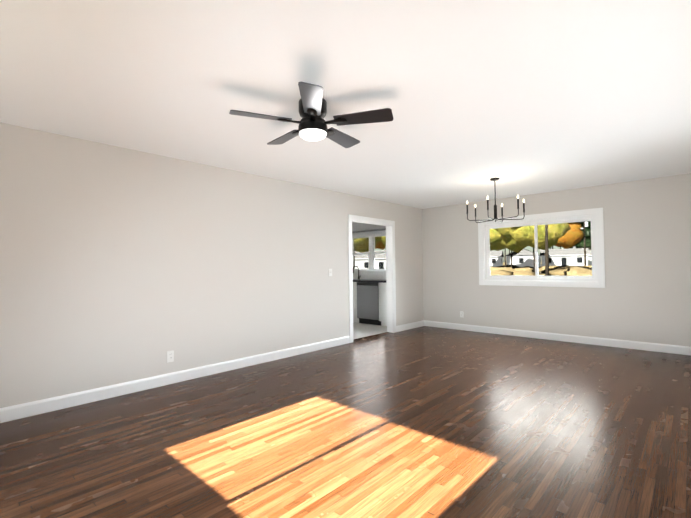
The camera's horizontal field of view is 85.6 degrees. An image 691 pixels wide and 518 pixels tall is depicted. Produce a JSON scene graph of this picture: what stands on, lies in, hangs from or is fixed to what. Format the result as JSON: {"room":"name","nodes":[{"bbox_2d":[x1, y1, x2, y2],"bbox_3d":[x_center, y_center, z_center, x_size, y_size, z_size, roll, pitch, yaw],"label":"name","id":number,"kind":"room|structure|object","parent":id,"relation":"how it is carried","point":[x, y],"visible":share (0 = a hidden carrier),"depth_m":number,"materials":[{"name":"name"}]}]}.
{"room":"empty living room","nodes":[
{"label":"empty living room","id":0,"kind":"room"},
{"bbox_2d":[0,122,423,407],"bbox_3d":[-0.986,0.132,5.086,0.120,2.440,7.530,-2,-2,43],"label":"wall","id":1,"kind":"structure","parent":0,"point":[118,265],"depth_m":3.91,"materials":[{"name":"grey paint"}]},
{"bbox_2d":[167,351,173,362],"bbox_3d":[-1.874,1.045,3.999,0.010,0.116,0.072,-2,-2,43],"label":"outlet","id":2,"kind":"object","parent":1,"relation":"attached to","point":[170,356],"visible":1,"depth_m":4.00,"materials":[{"name":"white plastic"}]},
{"bbox_2d":[0,336,349,422],"bbox_3d":[-1.643,1.281,4.235,0.016,0.115,5.015,-2,-2,43],"label":"baseboard","id":3,"kind":"structure","parent":1,"relation":"attached to","point":[18,411],"depth_m":3.81,"materials":[{"name":"white"}]},
{"bbox_2d":[348,214,395,342],"bbox_3d":[0.447,0.325,6.625,0.156,2.099,1.298,-2,-2,43],"label":"door frame","id":4,"kind":"structure","parent":1,"relation":"attached to","point":[390,276],"depth_m":6.99,"materials":[{"name":"white wood"}]},
{"bbox_2d":[396,320,423,331],"bbox_3d":[1.282,1.327,7.389,0.016,0.115,0.965,-2,-2,43],"label":"baseboard","id":5,"kind":"structure","parent":1,"relation":"attached to","point":[408,326],"depth_m":7.35,"materials":[{"name":"white wood"}]},
{"bbox_2d":[0,322,690,517],"bbox_3d":[-0.523,1.399,4.774,8.520,0.120,7.730,-2,-2,43],"label":"floor","id":6,"kind":"structure","parent":0,"point":[426,422],"depth_m":2.65,"materials":[{"name":"brown wood"}]},
{"bbox_2d":[353,282,358,322],"bbox_3d":[0.143,0.975,8.725,0.828,0.910,0.635,-2,-2,43],"label":"base cabinet","id":7,"kind":"object","parent":6,"relation":"on","point":[355,319],"visible":0.12,"depth_m":8.29,"materials":[{"name":"white wood"}]},
{"bbox_2d":[357,282,380,325],"bbox_3d":[0.660,0.959,8.229,0.594,0.906,0.659,-2,-2,43],"label":"dishwasher","id":8,"kind":"object","parent":6,"relation":"on","point":[367,302],"visible":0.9,"depth_m":8.01,"materials":[{"name":"silver metal"}]},
{"bbox_2d":[378,282,386,325],"bbox_3d":[1.104,0.942,7.835,0.584,0.910,0.635,-2,-2,43],"label":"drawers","id":9,"kind":"object","parent":6,"relation":"on","point":[382,304],"visible":0.27,"depth_m":7.76,"materials":[{"name":"white wood"}]},
{"bbox_3d":[-0.695,1.003,9.502,1.453,0.910,0.635,-2,-2,43],"label":"cabinet","id":10,"kind":"object","parent":6,"relation":"on","visible":0},
{"bbox_2d":[353,279,385,282],"bbox_3d":[0.044,0.586,8.829,3.472,0.203,0.625,-2,-2,43],"label":"countertop","id":11,"kind":"structure","parent":10,"relation":"on","point":[367,280],"depth_m":8.05,"materials":[{"name":"black stone"}]},
{"bbox_2d":[0,0,690,208],"bbox_3d":[-0.550,-1.160,4.838,8.520,0.120,7.730,-2,-2,43],"label":"ceiling","id":12,"kind":"structure","parent":0,"point":[522,97],"depth_m":2.50,"materials":[{"name":"white paint"}]},
{"bbox_2d":[229,82,392,147],"bbox_3d":[-0.245,-1.014,2.768,1.125,0.281,1.135,-2,-2,43],"label":"fan","id":13,"kind":"object","parent":12,"relation":"hanging from","point":[312,123],"visible":1,"depth_m":2.65,"materials":[{"name":"black metal"}]},
{"bbox_2d":[466,178,524,222],"bbox_3d":[2.083,-0.817,5.194,0.734,0.605,0.787,-2,-2,43],"label":"chandelier","id":14,"kind":"object","parent":12,"relation":"hanging from","point":[495,205],"visible":1,"depth_m":5.17,"materials":[{"name":"black metal"}]},
{"bbox_2d":[352,222,385,232],"bbox_3d":[0.131,-0.822,8.974,3.480,0.365,0.330,-2,-2,43],"label":"soffit","id":15,"kind":"structure","parent":0,"point":[357,227],"depth_m":8.51,"materials":[{"name":"grey paint"}]},
{"bbox_2d":[359,173,690,346],"bbox_3d":[2.023,0.160,7.566,8.520,2.440,0.200,-2,-2,43],"label":"wall","id":16,"kind":"structure","parent":0,"point":[644,295],"depth_m":5.69,"materials":[{"name":"grey paint"}]},
{"bbox_2d":[352,230,385,271],"bbox_3d":[0.595,-0.173,8.848,1.480,0.940,0.170,-2,-2,43],"label":"kitchen window","id":17,"kind":"structure","parent":16,"relation":"in","point":[371,236],"depth_m":8.85,"materials":[{"name":"white"}]},
{"bbox_2d":[353,272,385,279],"bbox_3d":[0.250,0.223,9.065,3.472,0.533,0.009,-2,-2,43],"label":"backsplash","id":18,"kind":"structure","parent":16,"relation":"attached to","point":[374,275],"depth_m":8.74,"materials":[{"name":"tile"}]},
{"bbox_2d":[478,208,604,287],"bbox_3d":[3.244,-0.148,6.363,1.950,1.220,0.125,-2,-2,43],"label":"sliding window","id":19,"kind":"structure","parent":16,"relation":"in","point":[596,279],"depth_m":6.23,"materials":[{"name":"white plastic"}]},
{"bbox_2d":[424,320,690,354],"bbox_3d":[3.275,1.277,6.242,4.500,0.115,0.016,-2,-2,43],"label":"baseboard","id":20,"kind":"structure","parent":16,"relation":"attached to","point":[666,348],"depth_m":5.93,"materials":[{"name":"white wood"}]},
{"label":"outside","id":21,"kind":"structure","parent":0,"visible":0},
{"bbox_2d":[503,262,544,275],"bbox_3d":[38.580,1.356,100.315,360.000,4.738,360.000,-2,-2,43],"label":"lawn","id":22,"kind":"structure","parent":21,"point":[541,273],"depth_m":50.91,"materials":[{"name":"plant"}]},
{"bbox_2d":[353,236,381,268],"bbox_3d":[1.009,-1.813,45.533,8.254,8.883,7.976,-2,-2,43],"label":"tree","id":23,"kind":"object","parent":22,"relation":"on","point":[363,242],"depth_m":43.89,"materials":[{"name":"green plant"}]},
{"bbox_2d":[355,248,385,268],"bbox_3d":[5.592,0.483,73.325,11.600,5.100,7.720,-1,-1,5],"label":"house","id":24,"kind":"structure","parent":22,"relation":"on","point":[379,258],"depth_m":70.52,"materials":[{"name":"white paint"}]},
{"bbox_2d":[375,241,385,249],"bbox_3d":[6.253,-5.005,101.755,16.579,16.227,15.381,-2,-2,43],"label":"tree","id":25,"kind":"object","parent":22,"relation":"on","point":[382,246],"depth_m":100.23,"materials":[{"name":"green plant"}]},
{"bbox_2d":[381,236,385,245],"bbox_3d":[14.509,-5.336,95.569,15.966,16.189,12.589,-2,-2,43],"label":"tree","id":26,"kind":"object","parent":22,"relation":"on","point":[383,238],"depth_m":95.03,"materials":[{"name":"green plant"}]},
{"bbox_2d":[382,265,591,275],"bbox_3d":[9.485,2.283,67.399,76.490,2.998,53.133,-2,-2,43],"label":"bush","id":27,"kind":"object","parent":22,"relation":"on","point":[573,270],"depth_m":37.42,"materials":[{"name":"beige plant"}]},
{"bbox_2d":[490,250,503,266],"bbox_3d":[35.711,0.016,97.158,9.600,4.900,7.720,-1,-2,28],"label":"house","id":28,"kind":"structure","parent":22,"relation":"on","point":[499,255],"depth_m":93.25,"materials":[{"name":"white paint"}]},
{"bbox_2d":[490,242,505,266],"bbox_3d":[29.319,-3.912,68.752,11.463,12.130,10.828,-2,-2,43],"label":"tree","id":29,"kind":"object","parent":22,"relation":"on","point":[498,246],"depth_m":69.33,"materials":[{"name":"green plant"}]},
{"bbox_2d":[489,227,525,266],"bbox_3d":[25.405,-3.340,56.997,8.555,10.882,9.287,-2,-2,43],"label":"tree","id":30,"kind":"object","parent":22,"relation":"on","point":[502,240],"depth_m":55.67,"materials":[{"name":"green plant"}]},
{"bbox_2d":[506,249,540,266],"bbox_3d":[40.809,-0.235,84.700,7.220,5.000,9.100,-2,-2,33],"label":"house","id":31,"kind":"structure","parent":22,"relation":"on","point":[527,254],"depth_m":81.31,"materials":[{"name":"white paint"}]},
{"bbox_2d":[508,223,570,272],"bbox_3d":[22.548,-2.386,43.576,6.991,8.741,8.070,-2,-2,43],"label":"tree","id":32,"kind":"object","parent":22,"relation":"on","point":[553,228],"depth_m":40.99,"materials":[{"name":"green plant"}]},
{"bbox_2d":[545,224,548,275],"bbox_3d":[15.542,-4.730,28.211,7.086,13.201,8.659,-2,-2,43],"label":"tree","id":33,"kind":"object","parent":22,"relation":"on","point":[546,252],"depth_m":28.83,"materials":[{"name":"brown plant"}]},
{"bbox_2d":[540,246,589,266],"bbox_3d":[45.292,-0.200,77.359,8.600,4.700,7.220,-1,-2,31],"label":"house","id":34,"kind":"structure","parent":22,"relation":"on","point":[555,254],"depth_m":75.26,"materials":[{"name":"white paint"}]},
{"bbox_2d":[554,222,583,248],"bbox_3d":[51.170,-5.254,89.868,12.152,14.288,9.254,-2,-2,43],"label":"tree","id":35,"kind":"object","parent":22,"relation":"on","point":[569,236],"depth_m":85.63,"materials":[{"name":"orange plant"}]},
{"bbox_2d":[568,221,590,249],"bbox_3d":[57.034,-8.625,89.245,10.934,20.849,11.308,-2,-2,43],"label":"tree","id":36,"kind":"object","parent":22,"relation":"on","point":[588,241],"depth_m":86.38,"materials":[{"name":"green plant"}]},
{"bbox_2d":[580,222,587,265],"bbox_3d":[38.681,-2.834,60.700,2.200,9.500,2.340,-2,-2,43],"label":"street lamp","id":37,"kind":"object","parent":22,"relation":"on","point":[585,224],"depth_m":61.35,"materials":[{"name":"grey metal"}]},
{"bbox_2d":[588,250,591,264],"bbox_3d":[53.593,-0.199,80.958,5.640,4.500,6.600,1,-2,-39],"label":"house","id":38,"kind":"structure","parent":22,"relation":"on","point":[590,260],"depth_m":79.22,"materials":[{"name":"white paint"}]}
]}

